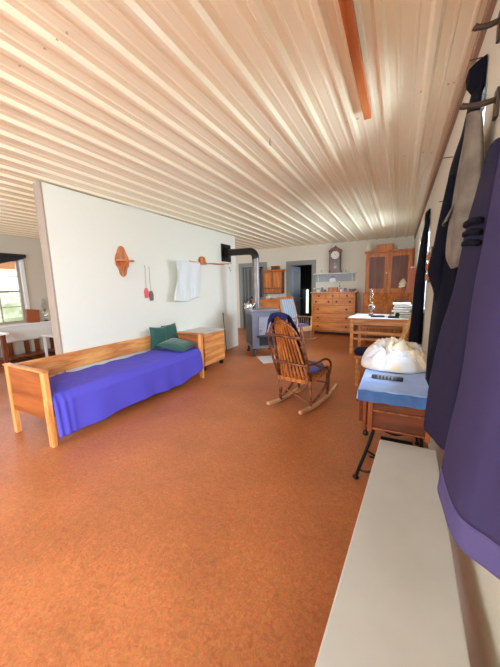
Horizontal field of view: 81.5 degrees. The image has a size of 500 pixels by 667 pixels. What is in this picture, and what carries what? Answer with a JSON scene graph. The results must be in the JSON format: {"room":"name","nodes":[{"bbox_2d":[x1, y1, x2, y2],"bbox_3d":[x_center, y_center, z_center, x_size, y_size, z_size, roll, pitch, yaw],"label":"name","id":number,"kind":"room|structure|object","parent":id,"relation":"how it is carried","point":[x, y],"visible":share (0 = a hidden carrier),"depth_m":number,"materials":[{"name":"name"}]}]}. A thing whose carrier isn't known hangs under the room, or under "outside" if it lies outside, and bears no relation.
{"room":"living room","nodes":[
{"label":"living room","id":0,"kind":"room"},
{"bbox_2d":[0,234,50,356],"bbox_3d":[-5.123,-0.715,5.949,0.150,2.576,11.420,3,10,27],"label":"wall","id":1,"kind":"structure","parent":0,"point":[30,247],"depth_m":6.37,"materials":[{"name":"beige paint"}]},
{"bbox_2d":[0,260,25,324],"bbox_3d":[-5.297,-0.782,5.531,0.050,1.330,1.650,3,10,27],"label":"window","id":2,"kind":"structure","parent":1,"relation":"in","point":[22,306],"depth_m":6.17,"materials":[{"name":"beige paint"}]},
{"bbox_2d":[0,253,25,263],"bbox_3d":[-5.200,-1.351,5.382,0.070,0.375,1.850,3,10,27],"label":"window blind","id":3,"kind":"object","parent":2,"relation":"attached to","point":[4,257],"visible":1,"depth_m":5.92,"materials":[{"name":"black"}]},
{"bbox_2d":[18,259,29,308],"bbox_3d":[-5.236,-0.808,5.495,0.050,1.390,1.790,3,10,27],"label":"trim","id":4,"kind":"structure","parent":1,"relation":"attached to","point":[21,263],"depth_m":6.21,"materials":[{"name":"white paint"}]},
{"bbox_2d":[0,320,52,343],"bbox_3d":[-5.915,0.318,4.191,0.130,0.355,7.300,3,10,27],"label":"tablecloth","id":5,"kind":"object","parent":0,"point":[23,331],"depth_m":6.26,"materials":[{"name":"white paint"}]},
{"bbox_2d":[25,309,39,321],"bbox_3d":[-4.769,-0.385,6.361,0.116,0.317,0.280,4,10,29],"label":"book","id":6,"kind":"object","parent":5,"relation":"on","point":[32,315],"visible":1,"depth_m":6.33,"materials":[{"name":"brown paper"}]},
{"bbox_2d":[41,299,48,320],"bbox_3d":[-4.660,-0.536,6.572,0.133,0.510,0.133,3,10,27],"label":"oil lamp","id":7,"kind":"object","parent":5,"relation":"on","point":[44,313],"visible":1,"depth_m":6.54,"materials":[{"name":"clear glass"}]},
{"bbox_2d":[41,182,237,371],"bbox_3d":[-1.299,-0.662,5.091,0.115,2.552,4.095,3,10,27],"label":"wall","id":8,"kind":"structure","parent":0,"point":[97,306],"depth_m":4.06,"materials":[{"name":"beige paint"}]},
{"bbox_2d":[33,181,65,373],"bbox_3d":[-2.234,-0.347,3.285,0.124,2.552,0.023,3,10,27],"label":"trim","id":9,"kind":"structure","parent":8,"relation":"attached to","point":[37,186],"depth_m":3.21,"materials":[{"name":"beige paint"}]},
{"bbox_2d":[115,246,134,276],"bbox_3d":[-1.697,-0.988,3.961,0.159,0.415,0.262,3,10,27],"label":"wall shelf","id":10,"kind":"object","parent":8,"relation":"attached to","point":[122,261],"visible":1,"depth_m":3.97,"materials":[{"name":"brown wood"}]},
{"bbox_2d":[144,277,148,297],"bbox_3d":[-1.577,-0.779,4.381,0.018,0.484,0.088,3,9,27],"label":"fly swatter","id":11,"kind":"object","parent":8,"relation":"attached to","point":[146,292],"visible":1,"depth_m":4.40,"materials":[{"name":"red plastic"}]},
{"bbox_2d":[149,270,153,300],"bbox_3d":[-1.536,-0.763,4.463,0.018,0.514,0.088,3,11,27],"label":"fly swatter","id":12,"kind":"object","parent":8,"relation":"attached to","point":[151,295],"visible":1,"depth_m":4.48,"materials":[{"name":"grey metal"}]},
{"bbox_2d":[189,256,231,264],"bbox_3d":[-0.749,-1.406,5.577,0.346,0.149,1.231,4,11,32],"label":"drying rack","id":13,"kind":"object","parent":8,"relation":"attached to","point":[202,261],"visible":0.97,"depth_m":5.56,"materials":[{"name":"brown wood"}]},
{"bbox_2d":[174,260,199,301],"bbox_3d":[-1.104,-0.921,5.131,0.064,0.696,0.795,3,10,24],"label":"cloth","id":14,"kind":"object","parent":13,"relation":"hanging from","point":[188,281],"visible":1,"depth_m":5.10,"materials":[{"name":"white fabric"}]},
{"bbox_2d":[221,243,230,261],"bbox_3d":[-0.523,-1.761,6.358,0.012,0.370,0.390,3,10,27],"label":"plate","id":15,"kind":"object","parent":8,"relation":"attached to","point":[223,246],"visible":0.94,"depth_m":6.28,"materials":[{"name":"black metal"}]},
{"bbox_2d":[0,328,428,666],"bbox_3d":[-1.682,0.797,4.435,7.800,0.100,11.720,3,10,27],"label":"floor","id":16,"kind":"structure","parent":0,"point":[201,522],"depth_m":1.77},
{"bbox_2d":[0,332,9,363],"bbox_3d":[-4.764,0.423,4.601,1.000,0.740,1.250,3,10,27],"label":"table","id":17,"kind":"object","parent":16,"relation":"on","point":[2,334],"visible":0.6,"depth_m":4.85,"materials":[{"name":"white paint"}]},
{"bbox_2d":[0,337,54,366],"bbox_3d":[-4.594,0.334,6.245,0.390,0.385,1.500,3,10,27],"label":"bench","id":18,"kind":"object","parent":16,"relation":"on","point":[37,352],"visible":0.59,"depth_m":6.19,"materials":[{"name":"brown wood"}]},
{"bbox_2d":[40,333,52,356],"bbox_3d":[-3.940,0.267,6.101,0.600,0.530,0.500,3,10,27],"label":"side table","id":19,"kind":"object","parent":16,"relation":"on","point":[44,336],"visible":0.16,"depth_m":6.01,"materials":[{"name":"white paint"}]},
{"bbox_2d":[2,331,203,447],"bbox_3d":[-1.569,0.497,3.715,0.715,0.715,2.270,3,10,28],"label":"daybed","id":20,"kind":"object","parent":16,"relation":"on","point":[28,385],"visible":0.59,"depth_m":2.90,"materials":[{"name":"brown wood"}]},
{"bbox_3d":[-1.565,0.452,3.706,0.585,0.083,2.140,3,10,28],"label":"mattress","id":21,"kind":"object","parent":20,"relation":"on","visible":0},
{"bbox_2d":[49,347,202,437],"bbox_3d":[-1.524,0.566,3.711,0.709,0.434,2.167,3,10,28],"label":"bedspread","id":22,"kind":"object","parent":21,"relation":"on","point":[88,396],"visible":0.91,"depth_m":3.24,"materials":[{"name":"blue"}]},
{"bbox_2d":[149,326,165,349],"bbox_3d":[-1.403,0.074,4.445,0.304,0.377,0.114,-10,13,-43],"label":"pillow","id":23,"kind":"object","parent":22,"relation":"on","point":[157,334],"visible":0.86,"depth_m":4.39,"materials":[{"name":"green fabric"}]},
{"bbox_2d":[161,323,177,339],"bbox_3d":[-1.257,0.036,4.613,0.127,0.396,0.299,6,12,38],"label":"pillow","id":24,"kind":"object","parent":22,"relation":"on","point":[171,331],"visible":0.56,"depth_m":4.58,"materials":[{"name":"green fabric"}]},
{"bbox_2d":[156,338,196,351],"bbox_3d":[-1.098,0.166,4.388,0.459,0.151,0.419,1,10,17],"label":"pillow","id":25,"kind":"object","parent":22,"relation":"on","point":[176,344],"visible":1,"depth_m":4.26,"materials":[{"name":"green fabric"}]},
{"bbox_2d":[180,327,224,370],"bbox_3d":[-0.864,0.261,5.275,0.565,0.650,0.660,3,10,28],"label":"chest","id":26,"kind":"object","parent":16,"relation":"on","point":[213,338],"visible":0.61,"depth_m":5.12,"materials":[{"name":"brown wood"}]},
{"bbox_2d":[244,307,279,356],"bbox_3d":[0.262,-0.041,6.082,0.600,0.956,0.785,-4,9,-13],"label":"wood stove","id":27,"kind":"object","parent":16,"relation":"on","point":[256,318],"visible":0.71,"depth_m":5.81,"materials":[{"name":"metal"}]},
{"bbox_2d":[224,247,259,307],"bbox_3d":[-0.151,-1.205,6.246,0.772,1.310,0.220,3,10,27],"label":"stovepipe","id":28,"kind":"object","parent":27,"relation":"on","point":[228,252],"visible":0.98,"depth_m":6.08,"materials":[{"name":"black"}]},
{"bbox_2d":[245,299,254,308],"bbox_3d":[-0.012,-0.620,6.046,0.202,0.211,0.160,-8,11,-34],"label":"kettle","id":29,"kind":"object","parent":27,"relation":"on","point":[248,305],"visible":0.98,"depth_m":5.99,"materials":[{"name":"silver metal"}]},
{"bbox_2d":[245,301,251,308],"bbox_3d":[-0.028,-0.590,6.039,0.160,0.155,0.160,-2,9,-3],"label":"pot","id":30,"kind":"object","parent":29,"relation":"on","point":[248,305],"depth_m":5.98,"materials":[{"name":"silver metal"}]},
{"bbox_2d":[251,298,280,311],"bbox_3d":[0.577,-0.595,9.228,0.960,1.010,0.498,3,10,27],"label":"dresser","id":31,"kind":"object","parent":16,"relation":"on","point":[274,303],"visible":0.16,"depth_m":8.90,"materials":[{"name":"brown wood"}]},
{"bbox_2d":[257,355,275,362],"bbox_3d":[0.486,0.491,5.643,0.620,0.012,0.500,-4,9,-13],"label":"plate","id":32,"kind":"object","parent":16,"relation":"on","point":[264,359],"visible":0.46,"depth_m":5.59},
{"bbox_2d":[279,296,316,339],"bbox_3d":[1.196,-0.374,7.397,0.540,1.125,0.860,-8,11,-34],"label":"rocking chair","id":33,"kind":"object","parent":16,"relation":"on","point":[305,328],"visible":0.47,"depth_m":7.38,"materials":[{"name":"brown wood"}]},
{"bbox_2d":[280,299,296,321],"bbox_3d":[1.020,-0.602,7.609,0.433,0.605,0.221,-8,11,-34],"label":"pad","id":34,"kind":"object","parent":33,"relation":"hanging from","point":[287,305],"visible":0.8,"depth_m":7.59,"materials":[{"name":"fabric"}]},
{"bbox_2d":[265,316,337,413],"bbox_3d":[0.636,0.275,3.475,0.483,1.120,1.046,6,12,39],"label":"rocking chair","id":35,"kind":"object","parent":16,"relation":"on","point":[307,378],"visible":0.98,"depth_m":3.26,"materials":[{"name":"brown wood"}]},
{"bbox_2d":[266,312,301,347],"bbox_3d":[0.327,-0.017,3.143,0.447,0.458,0.355,6,12,39],"label":"blanket","id":36,"kind":"object","parent":35,"relation":"on","point":[283,316],"visible":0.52,"depth_m":3.01,"materials":[{"name":"fabric"}]},
{"bbox_2d":[281,342,304,371],"bbox_3d":[0.481,0.267,3.280,0.300,0.356,0.156,6,12,39],"label":"cushion","id":37,"kind":"object","parent":35,"relation":"on","point":[300,349],"visible":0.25,"depth_m":3.22,"materials":[{"name":"black fabric"}]},
{"bbox_2d":[292,360,323,373],"bbox_3d":[0.685,0.401,3.550,0.398,0.085,0.405,6,11,37],"label":"seat cushion","id":38,"kind":"object","parent":35,"relation":"on","point":[313,369],"visible":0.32,"depth_m":3.41,"materials":[{"name":"blue fabric"}]},
{"bbox_2d":[312,292,357,333],"bbox_3d":[2.396,-0.579,8.266,1.240,1.195,0.543,3,10,27],"label":"dresser","id":39,"kind":"object","parent":16,"relation":"on","point":[331,311],"visible":0.83,"depth_m":8.05,"materials":[{"name":"brown wood"}]},
{"bbox_3d":[2.383,-1.172,8.176,1.260,0.005,0.522,3,10,27],"label":"scarf","id":40,"kind":"object","parent":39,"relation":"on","visible":0},
{"bbox_2d":[328,287,337,291],"bbox_3d":[2.324,-1.229,8.130,0.250,0.125,0.150,3,10,27],"label":"wooden box","id":41,"kind":"object","parent":40,"relation":"on","point":[330,289],"visible":1,"depth_m":8.07,"materials":[{"name":"brown wood"}]},
{"bbox_2d":[354,354,361,385],"bbox_3d":[1.653,0.502,4.074,0.340,0.430,0.340,3,10,27],"label":"stool","id":42,"kind":"object","parent":16,"relation":"on","point":[358,357],"visible":0.37,"depth_m":4.01,"materials":[{"name":"brown wood"}]},
{"bbox_2d":[354,347,367,355],"bbox_3d":[1.646,0.250,4.034,0.363,0.081,0.360,3,10,27],"label":"cushion","id":43,"kind":"object","parent":42,"relation":"on","point":[360,350],"visible":0.44,"depth_m":3.98,"materials":[{"name":"blue fabric"}]},
{"bbox_2d":[348,313,408,353],"bbox_3d":[2.678,0.013,5.976,1.080,0.740,0.960,4,11,31],"label":"table","id":44,"kind":"object","parent":16,"relation":"on","point":[399,324],"visible":0.56,"depth_m":5.69,"materials":[{"name":"brown wood"}]},
{"bbox_2d":[348,314,408,319],"bbox_3d":[2.648,-0.349,5.883,1.090,0.008,0.900,4,11,31],"label":"table cloth","id":45,"kind":"object","parent":44,"relation":"on","point":[355,315],"visible":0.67,"depth_m":5.76,"materials":[{"name":"white fabric"}]},
{"bbox_2d":[368,289,374,315],"bbox_3d":[2.511,-0.642,5.994,0.140,0.540,0.140,3,10,27],"label":"oil lamp","id":46,"kind":"object","parent":45,"relation":"on","point":[371,306],"visible":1,"depth_m":5.96,"materials":[{"name":"clear glass"}]},
{"bbox_2d":[388,313,399,317],"bbox_3d":[2.727,-0.346,5.501,0.200,0.099,0.080,3,10,27],"label":"gadget","id":47,"kind":"object","parent":45,"relation":"on","point":[397,315],"visible":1,"depth_m":5.46,"materials":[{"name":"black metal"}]},
{"bbox_2d":[392,296,409,309],"bbox_3d":[3.139,-0.591,6.028,0.110,0.386,0.344,-10,12,-42],"label":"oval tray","id":48,"kind":"object","parent":45,"relation":"on","point":[401,299],"visible":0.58,"depth_m":6.02,"materials":[{"name":"brown wood"}]},
{"bbox_2d":[393,314,409,316],"bbox_3d":[2.966,-0.357,5.661,0.302,0.038,0.222,3,10,27],"label":"paper stack","id":49,"kind":"object","parent":45,"relation":"on","point":[401,315],"visible":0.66,"depth_m":5.57,"materials":[{"name":"white paper"}]},
{"bbox_2d":[394,312,410,314],"bbox_3d":[2.970,-0.397,5.627,0.302,0.039,0.223,2,10,23],"label":"paper stack","id":50,"kind":"object","parent":49,"relation":"on","point":[394,312],"visible":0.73,"depth_m":5.56,"materials":[{"name":"white paper"}]},
{"bbox_2d":[392,309,410,311],"bbox_3d":[2.930,-0.442,5.619,0.302,0.037,0.223,5,11,34],"label":"paper stack","id":51,"kind":"object","parent":50,"relation":"on","point":[393,310],"visible":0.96,"depth_m":5.55,"materials":[{"name":"white paper"}]},
{"bbox_2d":[393,307,411,309],"bbox_3d":[2.957,-0.492,5.628,0.301,0.038,0.223,2,10,19],"label":"paper stack","id":52,"kind":"object","parent":51,"relation":"on","point":[403,308],"visible":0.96,"depth_m":5.57,"materials":[{"name":"white paper"}]},
{"bbox_2d":[394,305,411,306],"bbox_3d":[2.975,-0.538,5.621,0.302,0.038,0.222,5,11,33],"label":"paper stack","id":53,"kind":"object","parent":52,"relation":"on","point":[394,305],"visible":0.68,"depth_m":5.53,"materials":[{"name":"white paper"}]},
{"bbox_2d":[393,302,410,304],"bbox_3d":[2.930,-0.579,5.604,0.303,0.039,0.222,3,10,24],"label":"paper stack","id":54,"kind":"object","parent":53,"relation":"on","point":[394,303],"visible":1,"depth_m":5.53,"materials":[{"name":"white paper"}]},
{"bbox_2d":[364,325,395,343],"bbox_3d":[3.050,0.028,6.800,0.700,0.430,0.280,3,10,27],"label":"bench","id":55,"kind":"object","parent":16,"relation":"on","point":[366,329],"visible":0.3,"depth_m":6.83,"materials":[{"name":"brown wood"}]},
{"bbox_2d":[362,248,414,339],"bbox_3d":[3.546,-1.003,7.507,1.122,2.215,0.715,3,10,27],"label":"cabinet","id":56,"kind":"object","parent":16,"relation":"on","point":[385,269],"visible":0.64,"depth_m":7.32,"materials":[{"name":"brown wood"}]},
{"bbox_2d":[366,243,374,251],"bbox_3d":[3.108,-2.232,7.527,0.190,0.226,0.190,-4,10,-18],"label":"jug","id":57,"kind":"object","parent":56,"relation":"on","point":[369,247],"visible":0.93,"depth_m":7.47,"materials":[{"name":"beige ceramic"}]},
{"bbox_2d":[376,243,392,250],"bbox_3d":[3.423,-2.181,7.369,0.390,0.160,0.217,3,10,27],"label":"wooden chest","id":58,"kind":"object","parent":56,"relation":"on","point":[379,247],"visible":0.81,"depth_m":7.28,"materials":[{"name":"brown wood"}]},
{"bbox_2d":[352,399,430,478],"bbox_3d":[1.106,0.660,2.255,0.478,0.725,0.898,3,10,27],"label":"table","id":59,"kind":"object","parent":16,"relation":"on","point":[390,419],"visible":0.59,"depth_m":1.88,"materials":[{"name":"brown wood"}]},
{"bbox_2d":[356,368,428,409],"bbox_3d":[1.116,0.333,2.188,0.475,0.084,0.947,3,10,27],"label":"cloth","id":60,"kind":"object","parent":59,"relation":"on","point":[412,392],"visible":0.44,"depth_m":1.86,"materials":[{"name":"blue fabric"}]},
{"bbox_2d":[372,374,403,381],"bbox_3d":[0.958,0.307,2.025,0.200,0.024,0.040,4,11,33],"label":"gadget","id":61,"kind":"object","parent":60,"relation":"on","point":[378,376],"visible":1,"depth_m":2.01,"materials":[{"name":"grey"}]},
{"bbox_2d":[361,337,426,373],"bbox_3d":[1.196,0.138,2.390,0.523,0.227,0.560,3,10,27],"label":"heap","id":62,"kind":"object","parent":60,"relation":"on","point":[394,355],"visible":1,"depth_m":2.23,"materials":[{"name":"white fabric"}]},
{"bbox_2d":[315,440,469,666],"bbox_3d":[0.330,1.075,0.757,0.408,0.420,2.510,3,10,28],"label":"bench","id":63,"kind":"object","parent":16,"relation":"on","point":[396,603],"visible":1,"depth_m":0.96,"materials":[{"name":"beige paint"}]},
{"bbox_2d":[399,315,410,338],"bbox_3d":[2.317,0.135,4.658,0.538,0.936,0.380,3,10,27],"label":"chair","id":64,"kind":"object","parent":16,"relation":"on","point":[407,326],"visible":0.21,"depth_m":4.42,"materials":[{"name":"brown wood"}]},
{"bbox_2d":[0,0,487,249],"bbox_3d":[-1.759,-1.810,4.004,7.790,0.084,11.690,3,10,27],"label":"ceiling","id":65,"kind":"structure","parent":0,"point":[173,109],"depth_m":1.93,"materials":[{"name":"beige pale pine wood boards"}]},
{"bbox_2d":[338,0,371,119],"bbox_3d":[0.004,-1.214,0.430,0.047,0.042,3.530,3,10,27],"label":"board","id":66,"kind":"object","parent":65,"relation":"attached to","point":[347,9],"visible":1,"depth_m":1.41,"materials":[{"name":"brown wood"}]},
{"bbox_2d":[259,265,311,320],"bbox_3d":[1.413,-1.628,10.586,4.200,2.576,2.630,3,10,27],"label":"wall","id":67,"kind":"structure","parent":0,"point":[305,270],"depth_m":11.48,"materials":[{"name":"grey paint"}]},
{"bbox_2d":[306,289,308,312],"bbox_3d":[2.010,-1.296,11.690,0.700,0.940,0.048,3,10,27],"label":"window","id":68,"kind":"structure","parent":67,"relation":"in","point":[307,290],"depth_m":11.54,"materials":[{"name":"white glass"}]},
{"bbox_2d":[235,236,414,332],"bbox_3d":[0.907,-1.408,9.302,7.500,2.576,0.150,3,10,27],"label":"wall","id":69,"kind":"structure","parent":0,"point":[353,256],"depth_m":8.42,"materials":[{"name":"beige paint"}]},
{"bbox_2d":[238,262,266,327],"bbox_3d":[0.137,-1.250,9.715,1.030,2.170,0.172,3,10,27],"label":"door","id":70,"kind":"structure","parent":69,"relation":"in","point":[242,266],"depth_m":9.80,"materials":[{"name":"grey paint"}]},
{"bbox_2d":[244,268,262,315],"bbox_3d":[0.139,-1.215,9.939,0.620,2.010,0.045,-2,9,-1],"label":"door leaf","id":71,"kind":"structure","parent":70,"relation":"attached to","point":[248,278],"depth_m":9.84,"materials":[{"name":"grey paint"}]},
{"bbox_2d":[262,269,284,293],"bbox_3d":[0.746,-1.624,9.114,0.690,0.730,0.262,3,10,27],"label":"upper cabinet","id":72,"kind":"object","parent":69,"relation":"attached to","point":[273,280],"visible":1,"depth_m":9.01,"materials":[{"name":"brown wood"}]},
{"bbox_2d":[271,266,279,269],"bbox_3d":[0.793,-2.040,9.029,0.250,0.115,0.150,3,10,27],"label":"wooden box","id":73,"kind":"object","parent":72,"relation":"on","point":[272,267],"visible":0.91,"depth_m":8.97,"materials":[{"name":"brown wood"}]},
{"bbox_2d":[286,260,315,315],"bbox_3d":[1.589,-1.153,8.982,0.930,2.140,0.172,3,10,27],"label":"door frame","id":74,"kind":"structure","parent":69,"relation":"in","point":[289,264],"depth_m":8.86,"materials":[{"name":"grey paint"}]},
{"bbox_2d":[292,266,300,322],"bbox_3d":[1.532,-1.168,9.491,0.100,1.990,0.660,4,11,32],"label":"door leaf","id":75,"kind":"structure","parent":74,"relation":"attached to","point":[295,270],"depth_m":9.45,"materials":[{"name":"blue paint"}]},
{"bbox_2d":[313,272,355,281],"bbox_3d":[2.417,-1.612,8.305,1.170,0.240,0.170,3,10,27],"label":"wall shelf","id":76,"kind":"object","parent":69,"relation":"attached to","point":[344,276],"visible":1,"depth_m":8.32,"materials":[{"name":"white paint"}]},
{"bbox_2d":[329,278,335,282],"bbox_3d":[2.384,-1.559,8.344,0.201,0.214,0.044,3,10,27],"label":"bag","id":77,"kind":"object","parent":76,"relation":"hanging from","point":[331,280],"visible":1,"depth_m":8.33,"materials":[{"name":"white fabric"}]},
{"bbox_2d":[328,246,342,272],"bbox_3d":[2.421,-2.102,8.214,0.377,0.755,0.157,3,10,27],"label":"mantel clock","id":78,"kind":"object","parent":76,"relation":"on","point":[335,252],"visible":0.99,"depth_m":8.16,"materials":[{"name":"brown wood"}]},
{"bbox_2d":[331,251,338,258],"bbox_3d":[2.388,-2.202,8.137,0.224,0.224,0.008,3,10,27],"label":"clock face","id":79,"kind":"object","parent":78,"relation":"on","point":[334,254],"depth_m":8.13,"materials":[{"name":"white metal"}]},
{"bbox_2d":[411,0,499,666],"bbox_3d":[1.693,-0.332,2.496,0.150,2.576,11.420,3,10,27],"label":"wall","id":80,"kind":"structure","parent":0,"point":[478,589],"depth_m":1.15,"materials":[{"name":"beige paint"}]},
{"bbox_2d":[404,267,415,292],"bbox_3d":[3.405,-1.130,6.165,0.190,0.520,0.300,3,10,27],"label":"holder","id":81,"kind":"object","parent":80,"relation":"attached to","point":[409,288],"visible":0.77,"depth_m":6.03,"materials":[{"name":"brown wood"}]},
{"bbox_2d":[409,209,430,343],"bbox_3d":[2.147,-0.691,3.685,0.141,1.660,0.435,3,10,27],"label":"curtain","id":82,"kind":"object","parent":80,"relation":"hanging from","point":[415,334],"visible":0.96,"depth_m":3.56,"materials":[{"name":"black fabric"}]},
{"bbox_2d":[423,228,429,311],"bbox_3d":[2.342,-0.822,3.790,0.050,1.100,0.670,3,10,27],"label":"window","id":83,"kind":"structure","parent":80,"relation":"in","point":[429,228],"depth_m":4.03,"materials":[{"name":"white paint"}]},
{"bbox_2d":[425,246,432,281],"bbox_3d":[1.961,-0.750,3.184,0.035,0.370,0.280,3,10,27],"label":"wall rack","id":84,"kind":"object","parent":80,"relation":"attached to","point":[428,255],"visible":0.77,"depth_m":3.12,"materials":[{"name":"brown wood"}]},
{"bbox_2d":[414,0,496,238],"bbox_3d":[1.585,-1.558,2.338,0.022,0.050,11.420,3,10,27],"label":"trim","id":85,"kind":"structure","parent":80,"relation":"attached to","point":[490,6],"depth_m":1.72,"materials":[{"name":"brown wood"}]},
{"bbox_2d":[423,137,499,449],"bbox_3d":[0.792,-0.113,1.101,0.166,1.070,0.360,3,10,27],"label":"dress","id":86,"kind":"object","parent":80,"relation":"hanging from","point":[446,371],"visible":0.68,"depth_m":1.02,"materials":[{"name":"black fabric"}]},
{"bbox_2d":[442,110,484,268],"bbox_3d":[0.903,-0.572,1.229,0.128,0.580,0.268,3,10,27],"label":"shirt","id":87,"kind":"object","parent":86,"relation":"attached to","point":[471,162],"visible":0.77,"depth_m":1.15,"materials":[{"name":"beige fabric"}]},
{"bbox_2d":[437,155,499,579],"bbox_3d":[0.625,-0.110,0.747,0.144,1.295,0.424,3,10,27],"label":"dress","id":88,"kind":"object","parent":80,"relation":"hanging from","point":[468,488],"visible":1,"depth_m":0.70,"materials":[{"name":"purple fabric"}]},
{"bbox_2d":[459,86,499,121],"bbox_3d":[0.857,-0.846,1.090,0.121,0.100,0.040,3,10,27],"label":"coat hook","id":89,"kind":"object","parent":80,"relation":"attached to","point":[496,99],"visible":1,"depth_m":1.07,"materials":[{"name":"brown wood"}]},
{"bbox_2d":[480,95,486,127],"bbox_3d":[1.218,-0.512,1.605,0.050,1.240,0.680,3,10,27],"label":"window","id":90,"kind":"structure","parent":80,"relation":"in","point":[482,109],"depth_m":1.40,"materials":[{"name":"glass"}]},
{"bbox_2d":[472,11,499,43],"bbox_3d":[0.892,-1.146,1.094,0.093,0.100,0.040,3,10,27],"label":"coat hook","id":91,"kind":"object","parent":80,"relation":"attached to","point":[478,26],"visible":1,"depth_m":1.08,"materials":[{"name":"brown wood"}]},
{"bbox_3d":[1.014,-1.223,1.290,0.060,0.010,0.005,3,10,27],"label":"nail","id":92,"kind":"object","parent":80,"relation":"attached to","visible":0},
{"bbox_2d":[425,54,487,385],"bbox_3d":[1.013,-0.466,1.495,0.163,1.510,0.438,3,10,27],"label":"coat","id":93,"kind":"object","parent":92,"relation":"hanging from","point":[442,278],"visible":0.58,"depth_m":1.40,"materials":[{"name":"black fabric"}]},
{"label":"outside","id":94,"kind":"structure","parent":0,"visible":0},
{"bbox_3d":[-8.559,0.342,9.034,8.630,0.080,20.000,3,10,27],"label":"ground","id":95,"kind":"structure","parent":94,"visible":0},
{"bbox_2d":[0,262,14,268],"bbox_3d":[-6.304,-0.605,6.566,1.800,2.460,4.800,3,10,27],"label":"porch","id":96,"kind":"object","parent":95,"relation":"on","point":[8,265],"visible":0.03,"depth_m":7.08,"materials":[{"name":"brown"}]},
{"bbox_2d":[0,293,22,321],"bbox_3d":[-9.305,-0.444,10.642,2.351,2.243,4.138,3,10,27],"label":"bush","id":97,"kind":"object","parent":95,"relation":"on","point":[7,300],"visible":0.19,"depth_m":10.39,"materials":[{"name":"green plant"}]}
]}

